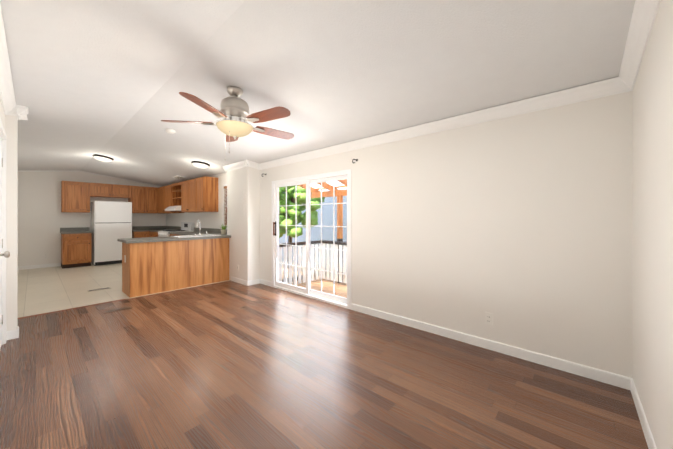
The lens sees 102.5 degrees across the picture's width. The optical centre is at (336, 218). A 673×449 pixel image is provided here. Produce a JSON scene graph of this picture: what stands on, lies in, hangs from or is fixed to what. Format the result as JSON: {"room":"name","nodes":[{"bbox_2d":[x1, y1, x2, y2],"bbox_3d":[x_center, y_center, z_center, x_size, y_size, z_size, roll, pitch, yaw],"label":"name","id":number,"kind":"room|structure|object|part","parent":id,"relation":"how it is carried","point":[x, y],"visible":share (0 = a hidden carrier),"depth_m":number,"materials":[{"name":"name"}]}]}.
{"room":"living room","nodes":[
{"label":"living room","id":0,"kind":"room"},
{"bbox_2d":[0,100,9,330],"bbox_3d":[-1.724,0.023,1.220,4.800,2.454,0.122,0,0,42],"label":"wall","id":1,"kind":"structure","parent":0,"point":[5,119],"depth_m":2.77,"materials":[{"name":"paint"}]},
{"bbox_2d":[0,118,5,344],"bbox_3d":[-3.033,0.208,2.382,0.910,2.085,0.114,0,0,42],"label":"door frame","id":2,"kind":"structure","parent":1,"relation":"attached to","point":[2,135],"depth_m":2.67,"materials":[{"name":"white wood"}]},
{"bbox_2d":[0,138,9,348],"bbox_3d":[-3.003,0.239,2.423,0.782,2.007,0.112,0,0,42],"label":"interior door","id":3,"kind":"structure","parent":1,"relation":"in","point":[5,254],"depth_m":2.56,"materials":[{"name":"white wood"}]},
{"bbox_2d":[0,0,660,186],"bbox_3d":[-3.083,-1.107,3.866,10.350,0.369,4.120,0,0,42],"label":"crown molding","id":4,"kind":"structure","parent":1,"relation":"attached to","point":[644,14],"depth_m":2.31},
{"bbox_2d":[18,172,165,265],"bbox_3d":[-6.991,-0.059,7.349,0.120,2.618,4.360,0,0,42],"label":"wall","id":5,"kind":"structure","parent":0,"point":[43,219],"depth_m":6.87,"materials":[{"name":"paint"}]},
{"bbox_2d":[18,263,59,269],"bbox_3d":[-7.750,1.206,6.398,0.012,0.088,1.690,0,0,42],"label":"baseboard","id":6,"kind":"structure","parent":5,"relation":"attached to","point":[53,264],"depth_m":6.74,"materials":[{"name":"white wood"}]},
{"bbox_2d":[61,181,92,211],"bbox_3d":[-6.881,-0.550,7.124,0.340,0.800,0.530,0,0,42],"label":"upper cabinet","id":7,"kind":"object","parent":5,"relation":"attached to","point":[75,197],"depth_m":7.00,"materials":[{"name":"brown wood"}]},
{"bbox_2d":[89,183,116,197],"bbox_3d":[-6.531,-0.770,7.502,0.360,0.360,0.500,0,0,42],"label":"upper cabinet","id":8,"kind":"object","parent":5,"relation":"attached to","point":[107,190],"depth_m":7.40,"materials":[{"name":"brown wood"}]},
{"bbox_2d":[60,226,163,231],"bbox_3d":[-6.379,0.300,7.927,0.020,0.100,2.438,0,0,42],"label":"backsplash","id":9,"kind":"structure","parent":5,"relation":"attached to","point":[61,229],"depth_m":7.20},
{"bbox_2d":[113,185,132,199],"bbox_3d":[-6.278,-0.770,7.785,0.360,0.360,0.501,0,0,42],"label":"upper cabinet","id":10,"kind":"object","parent":5,"relation":"attached to","point":[123,191],"depth_m":7.76,"materials":[{"name":"brown wood"}]},
{"bbox_2d":[129,186,140,211],"bbox_3d":[-5.977,-0.550,8.138,0.340,0.800,0.426,0,0,42],"label":"upper cabinet","id":11,"kind":"object","parent":5,"relation":"attached to","point":[136,202],"depth_m":7.97,"materials":[{"name":"brown wood"}]},
{"bbox_2d":[141,186,156,211],"bbox_3d":[-5.755,-0.550,8.347,0.394,0.800,0.426,0,0,42],"label":"upper cabinet","id":12,"kind":"object","parent":5,"relation":"attached to","point":[148,195],"depth_m":8.20,"materials":[{"name":"brown wood"}]},
{"bbox_2d":[18,263,229,317],"bbox_3d":[-5.214,1.296,5.699,4.970,0.107,4.260,0,0,42],"label":"floor","id":13,"kind":"structure","parent":0,"point":[47,289],"depth_m":4.87,"materials":[{"name":"beige tile"}]},
{"bbox_2d":[61,232,91,267],"bbox_3d":[-6.777,0.820,7.031,0.619,0.860,0.530,0,0,42],"label":"base cabinet","id":14,"kind":"object","parent":13,"relation":"on","point":[76,248],"depth_m":6.83,"materials":[{"name":"brown wood"}]},
{"bbox_2d":[60,232,67,235],"bbox_3d":[-6.772,0.370,7.026,0.633,0.040,0.570,0,0,42],"label":"countertop","id":15,"kind":"structure","parent":14,"relation":"on","point":[62,233],"depth_m":6.67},
{"bbox_2d":[91,201,131,265],"bbox_3d":[-6.252,0.400,7.508,0.725,1.700,0.790,0,0,42],"label":"fridge","id":16,"kind":"object","parent":13,"relation":"on","point":[111,223],"visible":0.79,"depth_m":7.23,"materials":[{"name":"metal"}]},
{"bbox_2d":[132,232,147,235],"bbox_3d":[-5.795,0.820,8.089,0.676,0.860,0.557,0,0,42],"label":"base cabinet","id":17,"kind":"object","parent":13,"relation":"on","point":[133,233],"depth_m":7.81,"materials":[{"name":"brown wood"}]},
{"bbox_2d":[132,228,147,231],"bbox_3d":[-5.674,0.370,8.257,0.633,0.040,1.008,0,0,42],"label":"countertop","id":18,"kind":"structure","parent":17,"relation":"on","point":[133,229],"depth_m":8.05,"materials":[{"name":"grey stone"}]},
{"bbox_2d":[148,228,179,231],"bbox_3d":[-5.191,0.370,8.076,1.596,0.040,0.633,0,0,42],"label":"countertop","id":19,"kind":"structure","parent":17,"relation":"on","point":[149,229],"depth_m":8.33,"materials":[{"name":"grey stone"}]},
{"bbox_2d":[122,240,163,297],"bbox_3d":[-3.260,0.820,4.676,0.552,0.860,0.633,0,0,42],"label":"base cabinet","id":20,"kind":"object","parent":13,"relation":"on","point":[154,263],"depth_m":4.41,"materials":[{"name":"brown wood"}]},
{"bbox_2d":[120,236,211,243],"bbox_3d":[-3.048,0.370,4.865,0.675,0.040,1.308,0,0,42],"label":"countertop","id":21,"kind":"structure","parent":20,"relation":"on","point":[135,239],"depth_m":4.65,"materials":[{"name":"grey stone"}]},
{"bbox_2d":[172,232,229,239],"bbox_3d":[-3.088,0.370,6.201,2.513,0.040,0.634,0,0,42],"label":"countertop","id":22,"kind":"structure","parent":20,"relation":"on","point":[215,235],"depth_m":5.79,"materials":[{"name":"grey stone"}]},
{"bbox_2d":[221,225,226,234],"bbox_3d":[-2.400,0.225,5.801,0.221,0.247,0.166,0,0,42],"label":"potted plant","id":23,"kind":"object","parent":22,"relation":"on","point":[223,230],"visible":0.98,"depth_m":5.76,"materials":[{"name":"green plant"}]},
{"bbox_2d":[148,232,155,235],"bbox_3d":[-5.124,0.820,8.026,0.562,0.860,0.619,0,0,42],"label":"base cabinet","id":24,"kind":"object","parent":13,"relation":"on","point":[149,233],"depth_m":7.82,"materials":[{"name":"brown wood"}]},
{"bbox_2d":[158,222,193,236],"bbox_3d":[-4.342,0.680,7.256,0.750,1.140,0.710,0,0,42],"label":"range","id":25,"kind":"object","parent":13,"relation":"on","point":[187,226],"visible":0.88,"depth_m":7.25,"materials":[{"name":"metal"}]},
{"bbox_2d":[164,240,207,291],"bbox_3d":[-2.911,0.820,5.049,0.576,0.860,0.670,0,0,42],"label":"base cabinet","id":26,"kind":"object","parent":13,"relation":"on","point":[185,261],"depth_m":4.85,"materials":[{"name":"brown wood"}]},
{"bbox_2d":[227,167,259,280],"bbox_3d":[-1.855,0.075,5.357,0.800,2.350,0.260,0,0,42],"label":"wall","id":27,"kind":"structure","parent":0,"point":[243,231],"depth_m":5.14,"materials":[{"name":"paint"}]},
{"bbox_2d":[164,226,226,231],"bbox_3d":[-3.830,0.300,7.274,4.696,0.100,0.020,0,0,42],"label":"backsplash","id":28,"kind":"structure","parent":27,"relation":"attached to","point":[195,229],"depth_m":6.78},
{"bbox_2d":[234,189,243,214],"bbox_3d":[-1.879,-0.300,5.187,0.370,0.480,0.023,0,0,42],"label":"electrical panel","id":29,"kind":"object","parent":27,"relation":"attached to","point":[238,202],"visible":0.95,"depth_m":5.17,"materials":[{"name":"paint"}]},
{"bbox_2d":[231,276,248,285],"bbox_3d":[-1.874,1.206,5.192,0.632,0.088,0.012,0,0,42],"label":"baseboard","id":30,"kind":"structure","parent":27,"relation":"attached to","point":[234,279],"depth_m":5.15,"materials":[{"name":"white wood"}]},
{"bbox_2d":[0,0,634,185],"bbox_3d":[-3.083,-1.216,3.866,10.590,0.423,4.360,0,0,42],"label":"ceiling","id":31,"kind":"structure","parent":0,"point":[109,78],"depth_m":2.10,"materials":[{"name":"white paint"}]},
{"bbox_2d":[92,154,113,161],"bbox_3d":[-4.845,-1.241,5.609,0.340,0.123,0.337,0,0,42],"label":"kitchen ceiling light","id":32,"kind":"object","parent":31,"relation":"attached to","point":[103,158],"visible":0.94,"depth_m":5.52,"materials":[{"name":"white glass"}]},
{"bbox_2d":[165,128,175,133],"bbox_3d":[-2.324,-1.218,3.779,0.124,0.044,0.124,0,0,42],"label":"smoke detector","id":33,"kind":"object","parent":31,"relation":"attached to","point":[170,131],"visible":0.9,"depth_m":3.74,"materials":[{"name":"white plastic"}]},
{"bbox_2d":[191,161,209,167],"bbox_3d":[-2.740,-1.074,5.447,0.340,0.123,0.337,0,0,42],"label":"kitchen ceiling light","id":34,"kind":"object","parent":31,"relation":"attached to","point":[199,164],"visible":0.98,"depth_m":5.34,"materials":[{"name":"white glass"}]},
{"bbox_2d":[161,86,293,141],"bbox_3d":[-0.943,-1.059,2.601,1.292,0.359,1.271,0,0,42],"label":"ceiling fan","id":35,"kind":"object","parent":31,"relation":"hanging from","point":[234,106],"depth_m":2.48,"materials":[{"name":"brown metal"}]},
{"bbox_3d":[-1.344,-0.923,2.548,0.575,0.075,0.142,0,0,-6],"label":"ceiling fan blade","id":36,"kind":"part","parent":35,"relation":"part of","materials":[{"name":"brown wood"}]},
{"bbox_3d":[-1.048,-0.923,2.224,0.142,0.075,0.575,0,0,12],"label":"ceiling fan blade","id":37,"kind":"part","parent":35,"relation":"part of","materials":[{"name":"brown wood"}]},
{"bbox_3d":[-1.126,-0.923,2.929,0.142,0.075,0.575,0,0,-24],"label":"ceiling fan blade","id":38,"kind":"part","parent":35,"relation":"part of","materials":[{"name":"brown wood"}]},
{"bbox_2d":[216,120,252,138],"bbox_3d":[-0.973,-0.816,2.589,0.330,0.126,0.330,0,0,42],"label":"bowl","id":39,"kind":"object","parent":35,"relation":"attached to","point":[236,129],"visible":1,"depth_m":2.50,"materials":[{"name":"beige glass"}]},
{"bbox_3d":[-0.649,-0.923,2.404,0.575,0.075,0.142,0,0,30],"label":"ceiling fan blade","id":40,"kind":"part","parent":35,"relation":"part of","materials":[{"name":"brown wood"}]},
{"bbox_3d":[-0.697,-0.923,2.839,0.575,0.075,0.142,0,0,-42],"label":"ceiling fan blade","id":41,"kind":"part","parent":35,"relation":"part of","materials":[{"name":"brown wood"}]},
{"bbox_2d":[0,280,647,448],"bbox_3d":[-1.261,1.300,2.176,5.620,0.100,4.260,0,0,42],"label":"floor","id":42,"kind":"structure","parent":0,"point":[230,364],"depth_m":2.02,"materials":[{"name":"brown wood"}]},
{"bbox_2d":[18,299,125,318],"bbox_3d":[-3.974,1.247,3.355,0.050,0.006,2.170,0,0,42],"label":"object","id":43,"kind":"structure","parent":42,"relation":"on","point":[70,309],"depth_m":3.69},
{"bbox_2d":[103,306,131,313],"bbox_3d":[-2.977,1.246,3.678,0.110,0.006,0.300,0,0,42],"label":"floor vent","id":44,"kind":"object","parent":42,"relation":"in","point":[118,309],"visible":1,"depth_m":3.67,"materials":[{"name":"plastic"}]},
{"bbox_2d":[166,91,632,377],"bbox_3d":[-1.673,0.065,5.449,10.590,2.370,0.120,0,0,42],"label":"wall","id":45,"kind":"structure","parent":0,"point":[520,227],"depth_m":2.49,"materials":[{"name":"paint"}]},
{"bbox_2d":[157,186,164,211],"bbox_3d":[-5.191,-0.550,8.266,0.699,0.800,0.348,0,0,42],"label":"upper cabinet","id":46,"kind":"object","parent":45,"relation":"attached to","point":[160,191],"depth_m":8.11,"materials":[{"name":"brown wood"}]},
{"bbox_2d":[165,184,180,211],"bbox_3d":[-4.750,-0.550,7.880,0.717,0.800,0.339,0,0,42],"label":"upper cabinet","id":47,"kind":"object","parent":45,"relation":"attached to","point":[173,191],"depth_m":7.61,"materials":[{"name":"brown wood"}]},
{"bbox_2d":[165,206,180,210],"bbox_3d":[-4.267,-0.258,7.340,0.750,0.135,0.500,0,0,42],"label":"range hood","id":48,"kind":"object","parent":47,"relation":"attached to","point":[173,208],"visible":0.48,"depth_m":7.01,"materials":[{"name":"metal"}]},
{"bbox_2d":[181,180,188,211],"bbox_3d":[-3.739,-0.550,6.978,0.546,0.800,0.339,0,0,42],"label":"upper cabinet","id":49,"kind":"object","parent":45,"relation":"attached to","point":[185,184],"depth_m":6.83,"materials":[{"name":"brown wood"}]},
{"bbox_2d":[189,178,196,211],"bbox_3d":[-3.410,-0.550,6.685,0.579,0.800,0.339,0,0,42],"label":"upper cabinet","id":50,"kind":"object","parent":45,"relation":"attached to","point":[192,183],"depth_m":6.49,"materials":[{"name":"brown wood"}]},
{"bbox_2d":[197,176,217,211],"bbox_3d":[-3.088,-0.550,6.398,0.528,0.800,0.339,0,0,42],"label":"upper cabinet","id":51,"kind":"object","parent":45,"relation":"attached to","point":[197,195],"depth_m":6.21,"materials":[{"name":"brown wood"}]},
{"bbox_2d":[222,184,226,226],"bbox_3d":[-2.313,-0.290,5.986,0.720,0.960,0.130,0,0,42],"label":"kitchen window","id":52,"kind":"structure","parent":45,"relation":"in","point":[225,200],"depth_m":6.16,"materials":[{"name":"white plastic"}]},
{"bbox_2d":[259,279,271,286],"bbox_3d":[-1.326,1.206,5.052,0.396,0.088,0.012,0,0,42],"label":"baseboard","id":53,"kind":"structure","parent":45,"relation":"attached to","point":[261,281],"depth_m":5.04,"materials":[{"name":"white wood"}]},
{"bbox_2d":[273,175,346,303],"bbox_3d":[-0.472,0.303,4.324,1.716,1.823,0.118,0,0,42],"label":"door","id":54,"kind":"structure","parent":45,"relation":"in","point":[295,287],"depth_m":4.32,"materials":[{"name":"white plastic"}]},
{"bbox_3d":[-0.135,0.303,4.083,0.893,1.823,0.030,0,0,42],"label":"fixed sliding door panel","id":55,"kind":"part","parent":54,"relation":"part of","materials":[{"name":"clear glass"}]},
{"bbox_2d":[272,169,350,309],"bbox_3d":[-0.452,0.289,4.346,1.844,1.922,0.122,0,0,42],"label":"door frame","id":56,"kind":"structure","parent":45,"relation":"attached to","point":[328,175],"depth_m":4.02,"materials":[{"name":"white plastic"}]},
{"bbox_2d":[485,312,492,325],"bbox_3d":[1.454,0.960,2.576,0.070,0.115,0.008,0,0,42],"label":"outlet","id":57,"kind":"object","parent":45,"relation":"attached to","point":[488,318],"visible":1,"depth_m":2.57,"materials":[{"name":"plastic"}]},
{"bbox_2d":[351,303,628,389],"bbox_3d":[1.163,1.206,2.834,2.576,0.088,0.012,0,0,42],"label":"baseboard","id":58,"kind":"structure","parent":45,"relation":"attached to","point":[617,380],"depth_m":2.45,"materials":[{"name":"white wood"}]},
{"bbox_2d":[633,0,672,448],"bbox_3d":[0.825,-0.058,0.383,0.120,2.618,4.360,0,0,42],"label":"wall","id":59,"kind":"structure","parent":0,"point":[653,234],"depth_m":1.39,"materials":[{"name":"paint"}]},
{"bbox_2d":[629,377,656,448],"bbox_3d":[1.125,1.206,0.819,0.012,0.088,3.070,0,0,42],"label":"baseboard","id":60,"kind":"structure","parent":59,"relation":"attached to","point":[651,444],"depth_m":1.62,"materials":[{"name":"white wood"}]},
{"label":"outside","id":61,"kind":"structure","parent":0,"visible":0},
{"bbox_2d":[282,261,318,272],"bbox_3d":[7.188,1.899,15.655,50.000,0.100,26.890,0,0,42],"label":"ground","id":62,"kind":"structure","parent":61,"point":[297,267],"depth_m":10.12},
{"bbox_2d":[279,184,324,268],"bbox_3d":[-1.309,-0.035,7.760,2.148,3.773,1.876,0,0,42],"label":"tree","id":63,"kind":"object","parent":62,"relation":"on","point":[291,218],"depth_m":7.29,"materials":[{"name":"green plant"}]},
{"bbox_2d":[279,181,346,266],"bbox_3d":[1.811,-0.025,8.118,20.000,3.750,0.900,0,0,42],"label":"neighbor house","id":64,"kind":"structure","parent":62,"relation":"on","point":[316,229],"depth_m":9.92,"materials":[{"name":"paint"}]},
{"bbox_2d":[282,268,346,297],"bbox_3d":[0.681,1.610,4.596,7.400,0.380,1.697,0,0,42],"label":"deck","id":65,"kind":"object","parent":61,"point":[342,291],"depth_m":5.61,"materials":[{"name":"brown wood"}]},
{"bbox_2d":[279,240,320,284],"bbox_3d":[-0.809,0.945,5.697,0.090,0.870,1.320,0,0,42],"label":"railing","id":66,"kind":"object","parent":65,"relation":"on","point":[290,279],"depth_m":5.69,"materials":[{"name":"white wood"}]},
{"bbox_2d":[298,179,346,238],"bbox_3d":[1.229,-0.379,4.233,6.300,1.659,1.865,0,0,42],"label":"pergola","id":67,"kind":"object","parent":65,"relation":"on","point":[328,188],"depth_m":5.97,"materials":[{"name":"brown wood"}]},
{"bbox_2d":[322,239,346,282],"bbox_3d":[1.662,0.935,4.460,5.425,0.970,0.120,0,0,42],"label":"railing","id":68,"kind":"object","parent":65,"relation":"on","point":[327,254],"depth_m":5.95,"materials":[{"name":"white wood"}]}
]}

